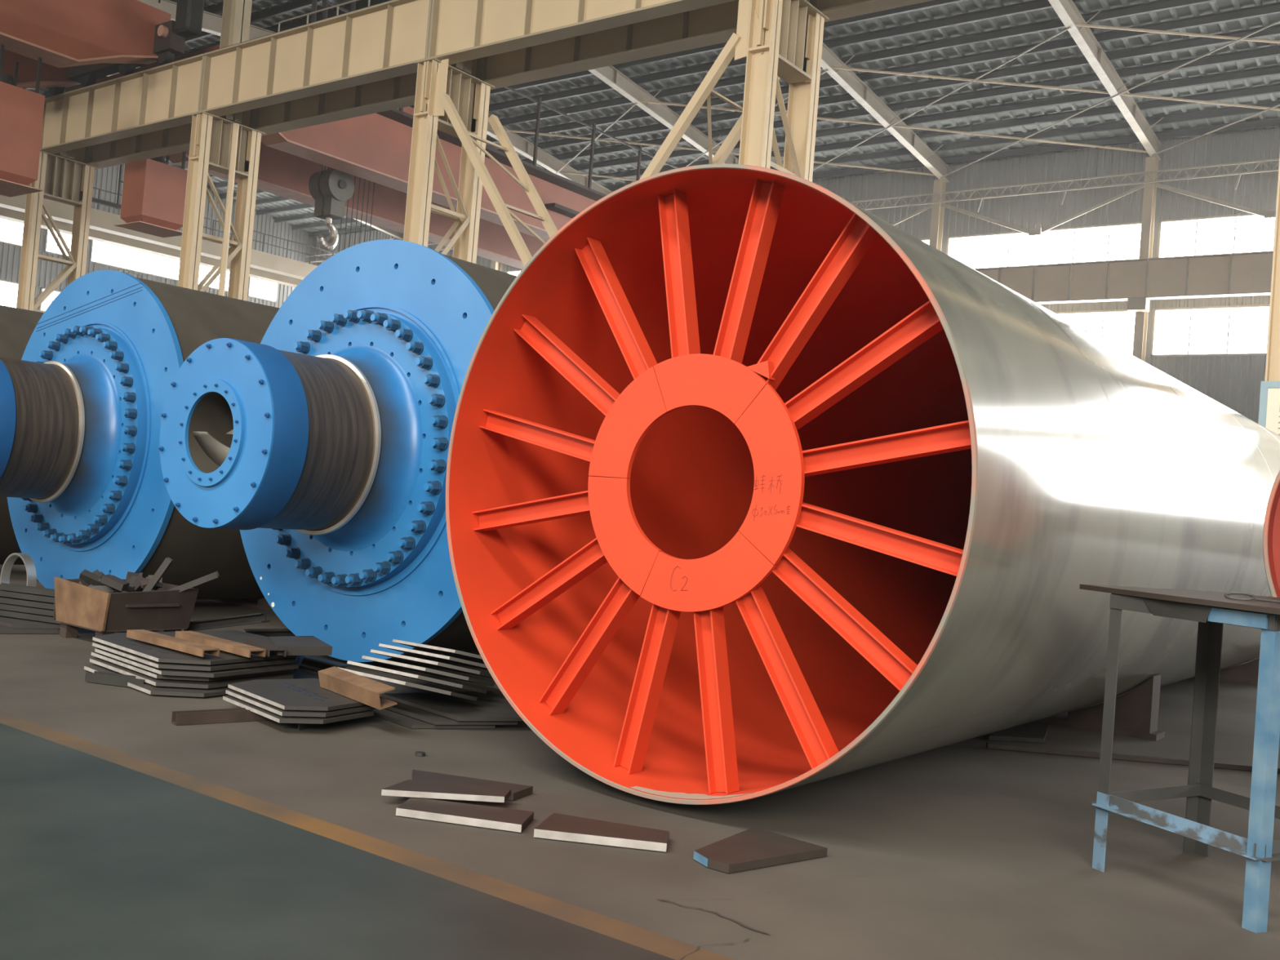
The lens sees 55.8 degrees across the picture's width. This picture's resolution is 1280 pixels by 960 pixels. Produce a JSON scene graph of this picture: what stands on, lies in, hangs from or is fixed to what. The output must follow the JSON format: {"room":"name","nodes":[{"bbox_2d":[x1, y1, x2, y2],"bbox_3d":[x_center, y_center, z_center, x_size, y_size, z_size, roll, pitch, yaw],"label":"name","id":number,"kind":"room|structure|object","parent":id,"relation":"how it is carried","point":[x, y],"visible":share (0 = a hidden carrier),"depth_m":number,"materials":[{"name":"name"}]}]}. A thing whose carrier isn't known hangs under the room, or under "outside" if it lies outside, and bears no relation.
{"room":"factory workshop","nodes":[
{"label":"factory workshop","id":0,"kind":"room"},
{"bbox_2d":[0,164,315,309],"bbox_3d":[-44.178,-10.715,51.950,0.050,19.800,72.800,3,-2,37],"label":"wall","id":1,"kind":"structure","parent":0,"point":[106,179],"depth_m":71.54,"materials":[{"name":"metal"}]},
{"bbox_2d":[0,279,18,307],"bbox_3d":[-34.609,-9.833,64.807,0.165,1.950,3.900,3,-2,37],"label":"window","id":2,"kind":"structure","parent":1,"relation":"in","point":[8,289],"depth_m":65.49,"materials":[{"name":"glass"}]},
{"bbox_2d":[0,218,23,247],"bbox_3d":[-34.319,-13.556,64.897,0.165,1.620,3.900,3,-2,37],"label":"window","id":3,"kind":"structure","parent":1,"relation":"in","point":[11,232],"depth_m":65.41,"materials":[{"name":"glass"}]},
{"bbox_2d":[39,287,62,311],"bbox_3d":[-32.518,-9.603,67.604,0.165,1.950,2.100,3,-2,37],"label":"window","id":4,"kind":"structure","parent":1,"relation":"in","point":[44,305],"depth_m":67.24,"materials":[{"name":"glass"}]},
{"bbox_2d":[44,229,71,257],"bbox_3d":[-32.227,-13.325,67.694,0.165,1.620,2.100,3,-2,37],"label":"window","id":5,"kind":"structure","parent":1,"relation":"in","point":[51,246],"depth_m":67.37,"materials":[{"name":"glass"}]},
{"bbox_2d":[89,240,179,280],"bbox_3d":[-29.568,-13.032,71.249,0.165,1.620,5.800,3,-2,37],"label":"window","id":6,"kind":"structure","parent":1,"relation":"in","point":[101,253],"depth_m":71.14,"materials":[{"name":"glass"}]},
{"bbox_2d":[198,265,229,292],"bbox_3d":[-26.580,-12.702,75.245,0.165,1.620,2.600,3,-2,37],"label":"window","id":7,"kind":"structure","parent":1,"relation":"in","point":[203,270],"depth_m":75.28,"materials":[{"name":"glass"}]},
{"bbox_2d":[247,276,278,302],"bbox_3d":[-24.368,-12.458,78.201,0.165,1.620,2.200,3,-2,37],"label":"window","id":8,"kind":"structure","parent":1,"relation":"in","point":[260,289],"depth_m":78.30,"materials":[{"name":"glass"}]},
{"bbox_2d":[0,564,1279,959],"bbox_3d":[0.107,1.991,17.777,114.000,0.306,73.800,3,-2,37],"label":"floor","id":9,"kind":"structure","parent":0,"point":[127,832],"depth_m":4.96,"materials":[{"name":"concrete"}]},
{"bbox_2d":[0,305,44,564],"bbox_3d":[-6.029,-0.332,18.131,3.300,3.300,11.956,3,-2,37],"label":"mill","id":10,"kind":"object","parent":9,"relation":"on","point":[17,326],"visible":0.02,"depth_m":14.42,"materials":[{"name":"blue paint"}]},
{"bbox_2d":[0,624,59,634],"bbox_3d":[-5.263,1.220,10.125,0.510,0.030,0.875,6,-2,-43],"label":"steel plate","id":11,"kind":"object","parent":9,"relation":"on","point":[3,629],"visible":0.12,"depth_m":9.87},
{"bbox_2d":[0,615,60,628],"bbox_3d":[-5.241,1.193,10.236,0.899,0.030,0.465,3,-2,44],"label":"steel plate","id":12,"kind":"object","parent":11,"relation":"on","point":[11,622],"visible":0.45,"depth_m":10.01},
{"bbox_2d":[0,608,60,623],"bbox_3d":[-5.208,1.147,10.259,1.010,0.045,0.120,4,-1,21],"label":"channel","id":13,"kind":"object","parent":12,"relation":"on","point":[37,617],"visible":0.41,"depth_m":10.19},
{"bbox_2d":[0,602,53,616],"bbox_3d":[-5.176,1.097,10.264,0.971,0.045,0.120,4,-1,20],"label":"channel","id":14,"kind":"object","parent":13,"relation":"on","point":[44,611],"visible":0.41,"depth_m":10.21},
{"bbox_2d":[0,595,53,609],"bbox_3d":[-5.144,1.048,10.269,0.933,0.045,0.120,4,-1,19],"label":"channel","id":15,"kind":"object","parent":14,"relation":"on","point":[7,600],"visible":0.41,"depth_m":10.24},
{"bbox_2d":[0,589,54,603],"bbox_3d":[-5.160,0.995,10.311,1.010,0.045,0.120,4,-1,21],"label":"channel","id":16,"kind":"object","parent":15,"relation":"on","point":[2,593],"visible":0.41,"depth_m":10.28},
{"bbox_2d":[0,582,54,596],"bbox_3d":[-5.128,0.946,10.316,0.971,0.045,0.120,4,-1,20],"label":"channel","id":17,"kind":"object","parent":16,"relation":"on","point":[3,586],"visible":0.57,"depth_m":10.31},
{"bbox_2d":[0,552,36,586],"bbox_3d":[-5.830,0.949,11.341,0.530,0.530,0.080,3,-2,37],"label":"hoop","id":18,"kind":"object","parent":17,"relation":"on","point":[29,565],"visible":0.51,"depth_m":11.30},
{"bbox_2d":[16,84,98,312],"bbox_3d":[-18.790,-8.245,39.070,0.600,18.200,2.010,3,-2,37],"label":"steel column","id":19,"kind":"structure","parent":9,"relation":"on","point":[63,180],"depth_m":38.94,"materials":[{"name":"metal"}]},
{"bbox_2d":[66,146,96,169],"bbox_3d":[-21.594,-11.394,42.560,8.950,1.770,0.460,3,-2,37],"label":"girder","id":20,"kind":"object","parent":19,"relation":"on","point":[81,153],"visible":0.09,"depth_m":40.22,"materials":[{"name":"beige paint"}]},
{"bbox_2d":[91,164,123,209],"bbox_3d":[-20.410,-11.471,45.217,0.200,2.175,5.650,3,-2,37],"label":"frame","id":21,"kind":"object","parent":20,"relation":"attached to","point":[117,206],"visible":0.2,"depth_m":45.87,"materials":[{"name":"metal"}]},
{"bbox_2d":[84,663,122,674],"bbox_3d":[-3.662,1.293,8.182,0.449,0.024,0.195,3,-2,37],"label":"steel plate","id":22,"kind":"object","parent":9,"relation":"on","point":[91,668],"depth_m":8.21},
{"bbox_2d":[84,671,144,687],"bbox_3d":[-3.380,1.296,7.847,0.435,0.060,0.090,4,-1,14],"label":"channel","id":23,"kind":"object","parent":9,"relation":"on","point":[103,677],"visible":0.85,"depth_m":7.82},
{"bbox_2d":[53,577,198,641],"bbox_3d":[-4.230,1.074,9.923,0.852,0.480,0.782,3,-2,37],"label":"bin","id":24,"kind":"object","parent":9,"relation":"on","point":[76,605],"visible":0.8,"depth_m":9.68,"materials":[{"name":"wood"}]},
{"bbox_2d":[79,569,105,585],"bbox_3d":[-4.390,0.805,9.754,0.247,0.157,0.083,5,-1,-3],"label":"steel offcut","id":25,"kind":"object","parent":24,"relation":"in","point":[86,575],"visible":0.79,"depth_m":9.73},
{"bbox_2d":[88,583,114,592],"bbox_3d":[-4.316,0.880,9.735,0.261,0.140,0.094,4,-1,22],"label":"steel offcut","id":26,"kind":"object","parent":24,"relation":"in","point":[103,588],"visible":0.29,"depth_m":9.71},
{"bbox_2d":[100,573,129,591],"bbox_3d":[-4.133,0.809,9.528,0.198,0.119,0.094,4,-1,6],"label":"steel offcut","id":27,"kind":"object","parent":24,"relation":"in","point":[108,580],"visible":1,"depth_m":9.49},
{"bbox_2d":[142,556,173,591],"bbox_3d":[-3.917,0.785,9.823,0.213,0.325,0.080,5,-1,-8],"label":"steel offcut","id":28,"kind":"object","parent":24,"relation":"in","point":[167,562],"visible":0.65,"depth_m":9.79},
{"bbox_2d":[168,570,219,592],"bbox_3d":[-3.675,0.856,9.900,0.432,0.245,0.080,5,-1,-10],"label":"steel offcut","id":29,"kind":"object","parent":24,"relation":"in","point":[206,578],"visible":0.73,"depth_m":9.87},
{"bbox_2d":[127,682,230,697],"bbox_3d":[-2.917,1.340,7.706,0.649,0.024,0.568,3,-2,37],"label":"steel plate","id":30,"kind":"object","parent":9,"relation":"on","point":[148,688],"depth_m":7.64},
{"bbox_2d":[89,657,297,688],"bbox_3d":[-3.056,1.311,8.478,1.420,0.024,1.332,3,-2,37],"label":"steel plate","id":31,"kind":"object","parent":30,"relation":"on","point":[155,682],"visible":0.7,"depth_m":7.89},
{"bbox_2d":[90,651,293,680],"bbox_3d":[-3.078,1.275,8.547,1.420,0.024,1.332,3,-2,37],"label":"steel plate","id":32,"kind":"object","parent":31,"relation":"on","point":[113,660],"visible":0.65,"depth_m":7.95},
{"bbox_2d":[94,648,303,677],"bbox_3d":[-3.023,1.242,8.484,1.420,0.024,1.332,3,-2,37],"label":"steel plate","id":33,"kind":"object","parent":32,"relation":"on","point":[232,672],"visible":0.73,"depth_m":7.92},
{"bbox_2d":[92,641,298,671],"bbox_3d":[-3.052,1.204,8.509,1.420,0.024,1.332,3,-2,37],"label":"steel plate","id":34,"kind":"object","parent":33,"relation":"on","point":[291,660],"visible":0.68,"depth_m":7.93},
{"bbox_2d":[92,630,295,664],"bbox_3d":[-3.059,1.167,8.530,1.420,0.026,1.332,3,-2,37],"label":"steel plate","id":35,"kind":"object","parent":34,"relation":"on","point":[157,653],"visible":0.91,"depth_m":8.11,"materials":[{"name":"metal"}]},
{"bbox_2d":[126,629,219,657],"bbox_3d":[-3.151,1.093,8.136,1.002,0.050,0.120,3,-2,40],"label":"channel","id":36,"kind":"object","parent":35,"relation":"on","point":[156,638],"visible":1,"depth_m":8.06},
{"bbox_2d":[174,631,266,657],"bbox_3d":[-2.877,1.118,8.268,0.983,0.050,0.120,3,-2,42],"label":"channel","id":37,"kind":"object","parent":35,"relation":"on","point":[237,648],"visible":0.88,"depth_m":8.17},
{"bbox_2d":[244,635,286,656],"bbox_3d":[-2.578,1.142,8.317,0.120,0.050,0.646,5,-2,-31],"label":"channel","id":38,"kind":"object","parent":35,"relation":"on","point":[263,642],"visible":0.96,"depth_m":8.28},
{"bbox_2d":[267,635,332,655],"bbox_3d":[-2.407,1.155,8.463,0.372,0.060,0.618,5,-2,-28],"label":"slab","id":39,"kind":"object","parent":35,"relation":"on","point":[294,645],"visible":0.86,"depth_m":8.28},
{"bbox_2d":[171,707,271,725],"bbox_3d":[-2.341,1.356,6.977,0.687,0.065,0.075,6,-2,-40],"label":"channel","id":40,"kind":"object","parent":9,"relation":"on","point":[237,714],"visible":0.65,"depth_m":6.88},
{"bbox_2d":[177,0,265,301],"bbox_3d":[-11.632,-7.817,33.681,0.600,18.200,2.010,3,-2,37],"label":"steel column","id":41,"kind":"structure","parent":9,"relation":"on","point":[211,138],"depth_m":33.57,"materials":[{"name":"metal"}]},
{"bbox_2d":[40,51,209,154],"bbox_3d":[-15.416,-11.075,35.861,8.950,1.770,0.460,3,-2,37],"label":"girder","id":42,"kind":"object","parent":41,"relation":"on","point":[163,96],"visible":0.93,"depth_m":35.61,"materials":[{"name":"metal"}]},
{"bbox_2d":[0,0,204,197],"bbox_3d":[-27.595,-12.462,20.449,8.000,6.900,40.050,3,-2,37],"label":"crane","id":43,"kind":"object","parent":42,"relation":"on","point":[55,46],"visible":0.98,"depth_m":32.95,"materials":[{"name":"metal"}]},
{"bbox_2d":[85,109,262,168],"bbox_3d":[-14.436,-10.966,37.171,8.950,1.770,0.460,3,-2,37],"label":"girder","id":44,"kind":"object","parent":41,"relation":"on","point":[175,140],"visible":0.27,"depth_m":37.91,"materials":[{"name":"metal"}]},
{"bbox_2d":[94,0,685,269],"bbox_3d":[-6.189,-10.998,48.914,8.100,7.280,29.080,3,-2,37],"label":"crane","id":45,"kind":"object","parent":44,"relation":"on","point":[375,148],"visible":0.2,"depth_m":43.27,"materials":[{"name":"metal"}]},
{"bbox_2d":[308,164,354,250],"bbox_3d":[-10.802,-10.415,42.417,1.240,4.773,1.120,3,-2,37],"label":"hook block","id":46,"kind":"object","parent":45,"relation":"hanging from","point":[330,189],"visible":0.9,"depth_m":42.14,"materials":[{"name":"metal"}]},
{"bbox_2d":[217,123,239,296],"bbox_3d":[-11.639,-4.289,33.364,0.245,11.150,0.166,3,-2,37],"label":"downpipe","id":47,"kind":"object","parent":41,"relation":"attached to","point":[227,218],"visible":0.34,"depth_m":33.36,"materials":[{"name":"metal"}]},
{"bbox_2d":[183,612,270,631],"bbox_3d":[-3.468,1.188,10.093,0.885,0.258,0.100,4,-2,25],"label":"bar","id":48,"kind":"object","parent":9,"relation":"on","point":[255,618],"visible":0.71,"depth_m":10.05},
{"bbox_2d":[204,597,274,612],"bbox_3d":[-4.428,1.177,13.478,2.200,0.415,0.240,3,-2,37],"label":"cradle","id":49,"kind":"object","parent":9,"relation":"on","point":[262,603],"visible":0.11,"depth_m":13.23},
{"bbox_2d":[0,270,279,599],"bbox_3d":[-2.709,-0.133,15.657,3.300,3.300,11.956,3,-2,37],"label":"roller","id":50,"kind":"object","parent":49,"relation":"on","point":[82,407],"visible":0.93,"depth_m":11.45,"materials":[{"name":"blue paint"}]},
{"bbox_2d":[244,628,295,636],"bbox_3d":[-3.048,1.374,10.833,0.983,0.090,0.100,6,-2,-38],"label":"steel plate","id":51,"kind":"object","parent":9,"relation":"on","point":[264,632],"visible":0.17,"depth_m":10.66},
{"bbox_2d":[288,723,320,730],"bbox_3d":[-1.874,1.401,7.168,0.070,0.060,0.643,4,-1,16],"label":"tube","id":52,"kind":"object","parent":9,"relation":"on","point":[300,726],"visible":0.19,"depth_m":6.89,"materials":[{"name":"metal"}]},
{"bbox_2d":[222,694,373,724],"bbox_3d":[-2.008,1.350,7.238,0.688,0.022,0.982,6,-2,-42],"label":"steel plate","id":53,"kind":"object","parent":52,"relation":"on","point":[278,718],"visible":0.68,"depth_m":6.90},
{"bbox_2d":[225,688,376,717],"bbox_3d":[-2.003,1.319,7.275,0.688,0.022,0.982,6,-2,-42],"label":"steel plate","id":54,"kind":"object","parent":53,"relation":"on","point":[232,692],"visible":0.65,"depth_m":6.92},
{"bbox_2d":[227,678,366,711],"bbox_3d":[-1.997,1.287,7.298,0.688,0.024,0.982,6,-2,-42],"label":"steel plate","id":55,"kind":"object","parent":54,"relation":"on","point":[298,694],"visible":0.96,"depth_m":7.16,"materials":[{"name":"metal"}]},
{"bbox_2d":[317,666,397,710],"bbox_3d":[-1.688,1.231,7.193,0.132,0.124,0.805,6,-2,-39],"label":"channel","id":56,"kind":"object","parent":55,"relation":"on","point":[366,691],"visible":1,"depth_m":7.11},
{"bbox_2d":[299,655,351,671],"bbox_3d":[-2.509,1.381,9.178,0.901,0.080,0.100,3,-2,40],"label":"bar","id":57,"kind":"object","parent":9,"relation":"on","point":[310,662],"visible":0.45,"depth_m":9.07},
{"bbox_2d":[371,708,495,728],"bbox_3d":[-1.344,1.469,7.611,0.791,0.022,0.949,5,-2,-35],"label":"steel plate","id":58,"kind":"object","parent":9,"relation":"on","point":[384,713],"visible":0.36,"depth_m":7.29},
{"bbox_2d":[381,696,517,724],"bbox_3d":[-1.302,1.445,7.651,0.780,0.022,0.962,5,-2,-25],"label":"steel plate","id":59,"kind":"object","parent":58,"relation":"on","point":[420,714],"visible":0.43,"depth_m":7.33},
{"bbox_2d":[382,690,523,720],"bbox_3d":[-1.169,1.428,7.678,0.780,0.022,0.962,5,-2,-25],"label":"steel plate","id":60,"kind":"object","parent":59,"relation":"on","point":[490,706],"visible":0.79,"depth_m":7.62,"materials":[{"name":"metal"}]},
{"bbox_2d":[337,666,477,701],"bbox_3d":[-1.437,1.288,7.604,0.948,0.157,0.593,3,-2,37],"label":"steel plate","id":61,"kind":"object","parent":60,"relation":"on","point":[368,675],"visible":0.88,"depth_m":7.29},
{"bbox_2d":[346,660,486,693],"bbox_3d":[-1.407,1.278,7.802,0.949,0.154,0.580,3,-2,37],"label":"steel plate","id":62,"kind":"object","parent":61,"relation":"on","point":[360,664],"visible":1,"depth_m":7.54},
{"bbox_2d":[361,655,494,686],"bbox_3d":[-1.363,1.266,7.982,0.543,0.160,0.969,6,-2,-44],"label":"steel plate","id":63,"kind":"object","parent":62,"relation":"on","point":[423,669],"visible":1,"depth_m":7.72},
{"bbox_2d":[370,648,493,678],"bbox_3d":[-1.343,1.256,8.178,0.946,0.155,0.586,3,-2,37],"label":"steel plate","id":64,"kind":"object","parent":63,"relation":"on","point":[429,663],"visible":0.91,"depth_m":7.96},
{"bbox_2d":[378,643,488,670],"bbox_3d":[-1.319,1.246,8.383,0.958,0.150,0.565,3,-2,37],"label":"steel plate","id":65,"kind":"object","parent":64,"relation":"on","point":[419,653],"visible":0.85,"depth_m":8.22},
{"bbox_2d":[392,639,483,662],"bbox_3d":[-1.272,1.233,8.557,0.969,0.158,0.543,3,-2,45],"label":"steel plate","id":66,"kind":"object","parent":65,"relation":"on","point":[451,652],"visible":0.82,"depth_m":8.43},
{"bbox_2d":[403,57,494,263],"bbox_3d":[-4.474,-7.390,28.292,0.600,18.200,2.010,3,-2,37],"label":"steel column","id":67,"kind":"structure","parent":9,"relation":"on","point":[469,95],"depth_m":28.16,"materials":[{"name":"metal"}]},
{"bbox_2d":[198,0,431,116],"bbox_3d":[-8.259,-10.647,30.471,8.950,1.770,0.460,3,-2,37],"label":"girder","id":68,"kind":"object","parent":67,"relation":"on","point":[385,40],"visible":0.98,"depth_m":30.22,"materials":[{"name":"metal"}]},
{"bbox_3d":[-7.684,-11.369,31.127,8.250,0.040,1.100,3,-2,37],"label":"plate","id":69,"kind":"object","parent":68,"relation":"on","visible":0},
{"bbox_2d":[277,0,370,31],"bbox_3d":[-3.615,-11.689,28.573,16.017,1.138,0.035,3,-2,37],"label":"walkway railing","id":70,"kind":"object","parent":69,"relation":"on","point":[353,1],"visible":0.24,"depth_m":32.36,"materials":[{"name":"metal"}]},
{"bbox_2d":[251,57,479,135],"bbox_3d":[-7.279,-10.539,31.782,8.950,1.770,0.460,3,-2,37],"label":"girder","id":71,"kind":"object","parent":67,"relation":"on","point":[397,92],"visible":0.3,"depth_m":32.23,"materials":[{"name":"metal"}]},
{"bbox_2d":[395,797,533,832],"bbox_3d":[-0.761,1.451,5.254,0.569,0.034,0.230,4,-1,9],"label":"steel plate","id":72,"kind":"object","parent":9,"relation":"on","point":[472,815],"visible":1,"depth_m":5.20,"materials":[{"name":"metal"}]},
{"bbox_2d":[381,779,511,802],"bbox_3d":[-0.875,1.416,5.515,0.571,0.028,0.214,5,-1,-4],"label":"steel plate","id":73,"kind":"object","parent":72,"relation":"on","point":[409,788],"visible":1,"depth_m":5.44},
{"bbox_2d":[412,769,533,800],"bbox_3d":[-0.851,1.456,5.740,0.628,0.034,0.273,4,-1,14],"label":"steel plate","id":74,"kind":"object","parent":9,"relation":"on","point":[517,791],"visible":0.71,"depth_m":5.78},
{"bbox_2d":[533,813,669,852],"bbox_3d":[-0.150,1.496,5.148,0.556,0.036,0.287,4,-1,7],"label":"steel plate","id":75,"kind":"object","parent":9,"relation":"on","point":[557,826],"visible":1,"depth_m":5.05,"materials":[{"name":"metal"}]},
{"bbox_2d":[693,826,827,873],"bbox_3d":[0.481,1.542,5.006,0.380,0.034,0.582,3,-2,37],"label":"steel plate","id":76,"kind":"object","parent":9,"relation":"on","point":[752,848],"visible":1,"depth_m":4.98,"materials":[{"name":"brown metal"}]},
{"bbox_2d":[738,0,829,182],"bbox_3d":[2.684,-6.962,22.902,0.600,18.200,2.010,3,-2,37],"label":"steel column","id":77,"kind":"structure","parent":9,"relation":"on","point":[789,42],"depth_m":22.65,"materials":[{"name":"metal"}]},
{"bbox_2d":[426,0,736,65],"bbox_3d":[-1.101,-10.220,25.082,8.950,1.770,0.460,3,-2,37],"label":"girder","id":78,"kind":"object","parent":77,"relation":"on","point":[460,30],"visible":0.95,"depth_m":26.09,"materials":[{"name":"metal"}]},
{"bbox_2d":[426,0,780,266],"bbox_3d":[-1.191,-3.654,25.484,8.970,11.271,1.760,3,-2,37],"label":"brace","id":79,"kind":"object","parent":77,"relation":"attached to","point":[736,46],"visible":0.3,"depth_m":25.66,"materials":[{"name":"beige paint"}]},
{"bbox_2d":[478,0,809,89],"bbox_3d":[-0.121,-10.111,26.393,8.950,1.770,0.460,3,-2,37],"label":"girder","id":80,"kind":"object","parent":77,"relation":"on","point":[714,24],"visible":0.42,"depth_m":26.63,"materials":[{"name":"metal"}]},
{"bbox_2d":[809,0,933,22],"bbox_3d":[7.037,-9.684,21.003,8.950,1.770,0.460,3,-2,37],"label":"girder","id":81,"kind":"object","parent":77,"relation":"attached to","point":[835,10],"visible":0.85,"depth_m":23.11,"materials":[{"name":"metal"}]},
{"bbox_2d":[928,179,946,251],"bbox_3d":[12.518,-4.855,53.425,0.700,17.000,1.100,3,-2,37],"label":"stanchion","id":82,"kind":"object","parent":9,"relation":"on","point":[937,211],"visible":0.27,"depth_m":53.70,"materials":[{"name":"beige paint"}]},
{"bbox_2d":[940,183,1143,235],"bbox_3d":[16.694,-11.185,51.002,8.630,1.799,0.065,3,-2,37],"label":"brace","id":83,"kind":"object","parent":82,"relation":"attached to","point":[1034,231],"visible":1,"depth_m":50.98,"materials":[{"name":"paint"}]},
{"bbox_2d":[988,723,1048,742],"bbox_3d":[2.723,1.808,8.671,0.414,0.030,0.861,4,-1,17],"label":"steel plate","id":84,"kind":"object","parent":9,"relation":"on","point":[1027,732],"visible":0.71,"depth_m":8.50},
{"bbox_2d":[1036,674,1164,741],"bbox_3d":[2.998,1.637,9.637,2.200,0.467,0.240,3,-2,37],"label":"cradle","id":85,"kind":"object","parent":9,"relation":"on","point":[1136,711],"visible":0.47,"depth_m":9.02,"materials":[{"name":"metal"}]},
{"bbox_2d":[445,163,1279,804],"bbox_3d":[3.993,0.424,10.864,3.002,3.002,12.900,3,-2,37],"label":"drum","id":86,"kind":"object","parent":85,"relation":"on","point":[757,486],"visible":0.98,"depth_m":6.51,"materials":[{"name":"orange paint"}]},
{"bbox_2d":[986,742,1279,773],"bbox_3d":[3.447,1.846,7.970,2.302,0.030,0.050,4,-1,3],"label":"bar","id":87,"kind":"object","parent":9,"relation":"on","point":[989,745],"visible":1,"depth_m":7.97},
{"bbox_2d":[1126,156,1158,361],"bbox_3d":[19.684,-4.427,48.030,0.700,17.000,1.100,3,-2,37],"label":"stanchion","id":88,"kind":"object","parent":9,"relation":"on","point":[1140,306],"visible":0.52,"depth_m":48.19,"materials":[{"name":"beige paint"}]},
{"bbox_2d":[1153,182,1275,218],"bbox_3d":[23.860,-10.757,45.607,8.630,1.799,0.065,3,-2,37],"label":"brace","id":89,"kind":"object","parent":88,"relation":"attached to","point":[1270,214],"visible":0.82,"depth_m":46.68,"materials":[{"name":"paint"}]},
{"bbox_2d":[1080,583,1279,933],"bbox_3d":[2.744,1.132,5.123,1.282,1.217,1.449,5,-2,-23],"label":"work table","id":90,"kind":"object","parent":9,"relation":"on","point":[1211,610],"visible":1,"depth_m":5.04,"materials":[{"name":"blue metal"}]},
{"bbox_2d":[1224,591,1279,603],"bbox_3d":[2.610,0.493,4.980,0.075,0.034,0.394,6,-2,-41],"label":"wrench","id":91,"kind":"object","parent":90,"relation":"on","point":[1253,597],"visible":0.95,"depth_m":5.05,"materials":[{"name":"grey metal"}]},
{"bbox_2d":[1219,657,1259,684],"bbox_3d":[6.225,1.993,13.952,2.200,0.467,0.240,3,-2,37],"label":"cradle","id":92,"kind":"object","parent":9,"relation":"on","point":[1247,673],"visible":0.25,"depth_m":13.44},
{"bbox_2d":[1264,155,1279,381],"bbox_3d":[9.842,-6.535,17.513,0.600,18.200,2.010,3,-2,37],"label":"steel column","id":93,"kind":"structure","parent":9,"relation":"on","point":[1272,369],"depth_m":16.84,"materials":[{"name":"metal"}]},
{"bbox_2d":[1257,381,1279,435],"bbox_3d":[9.507,-0.393,15.974,2.460,1.830,0.080,3,-2,37],"label":"notice board","id":94,"kind":"object","parent":93,"relation":"attached to","point":[1269,397],"visible":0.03,"depth_m":16.63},
{"bbox_3d":[-1.129,1.374,10.993,2.200,0.415,0.240,3,-2,37],"label":"cradle","id":95,"kind":"object","parent":9,"relation":"on","visible":0},
{"bbox_2d":[158,239,516,662],"bbox_3d":[0.578,0.062,13.156,3.300,3.300,11.956,3,-2,37],"label":"mill","id":96,"kind":"object","parent":95,"relation":"on","point":[324,441],"visible":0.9,"depth_m":8.90,"materials":[{"name":"blue paint"}]},
{"bbox_3d":[5.353,-5.283,58.820,0.700,17.000,1.100,3,-2,37],"label":"stanchion","id":97,"kind":"object","parent":9,"relation":"on","visible":0},
{"bbox_2d":[891,204,932,225],"bbox_3d":[9.529,-11.613,56.397,8.630,1.799,0.065,3,-2,37],"label":"brace","id":98,"kind":"object","parent":97,"relation":"attached to","point":[931,205],"visible":0.12,"depth_m":54.37,"materials":[{"name":"paint"}]},
{"bbox_3d":[-16.145,-6.567,75.006,0.700,17.000,1.100,3,-2,37],"label":"stanchion","id":99,"kind":"object","parent":9,"relation":"on","visible":0},
{"bbox_2d":[0,186,336,287],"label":"window","id":100,"kind":"structure","parent":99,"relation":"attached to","point":[265,266],"depth_m":63.77,"materials":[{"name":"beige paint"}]},
{"bbox_2d":[304,158,1279,262],"bbox_3d":[22.309,-11.643,46.599,111.500,1.036,0.080,3,-2,37],"label":"truss","id":101,"kind":"object","parent":99,"relation":"attached to","point":[1065,190],"visible":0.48,"depth_m":50.06,"materials":[{"name":"metal"}]},
{"bbox_2d":[973,250,1273,304],"bbox_3d":[22.077,-7.797,46.180,112.400,1.560,0.500,3,-2,37],"label":"girder","id":102,"kind":"object","parent":99,"relation":"on","point":[1243,273],"visible":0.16,"depth_m":47.79,"materials":[{"name":"metal"}]},
{"bbox_2d":[22,0,1279,239],"bbox_3d":[14.085,-15.189,34.646,113.400,2.717,31.468,3,-2,37],"label":"ceiling","id":103,"kind":"structure","parent":0,"point":[935,84],"depth_m":47.15,"materials":[{"name":"paint"}]},
{"bbox_2d":[313,127,1279,423],"bbox_3d":[22.554,-4.678,47.061,113.000,17.900,0.050,3,-2,37],"label":"wall","id":104,"kind":"structure","parent":0,"point":[1234,382],"depth_m":49.97,"materials":[{"name":"metal"}]},
{"bbox_2d":[946,222,1141,268],"bbox_3d":[17.095,-9.869,51.633,8.420,1.620,0.165,3,-2,37],"label":"window","id":105,"kind":"structure","parent":104,"relation":"in","point":[1102,242],"depth_m":51.46,"materials":[{"name":"glass"}]},
{"bbox_2d":[1053,309,1135,355],"bbox_3d":[16.805,-6.147,51.542,8.420,1.950,0.165,3,-2,37],"label":"window","id":106,"kind":"structure","parent":104,"relation":"in","point":[1116,327],"depth_m":49.76,"materials":[{"name":"glass"}]},
{"bbox_2d":[1150,304,1269,356],"bbox_3d":[23.971,-5.719,46.147,8.420,1.950,0.165,3,-2,37],"label":"window","id":107,"kind":"structure","parent":104,"relation":"in","point":[1231,330],"depth_m":47.42,"materials":[{"name":"glass"}]},
{"bbox_2d":[1156,213,1275,257],"bbox_3d":[24.261,-9.441,46.237,8.420,1.620,0.165,3,-2,37],"label":"window","id":108,"kind":"structure","parent":104,"relation":"in","point":[1240,233],"depth_m":47.55,"materials":[{"name":"glass"}]},
{"bbox_3d":[4.151,1.554,6.053,1.000,0.640,0.200,3,-2,37],"label":"stand","id":109,"kind":"object","parent":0,"visible":0},
{"bbox_2d":[1262,470,1279,597],"bbox_3d":[4.249,0.338,6.086,1.940,1.940,0.450,3,-2,37],"label":"drum","id":110,"kind":"object","parent":109,"relation":"on","point":[1271,534],"visible":0.91,"depth_m":6.51,"materials":[{"name":"paint"}]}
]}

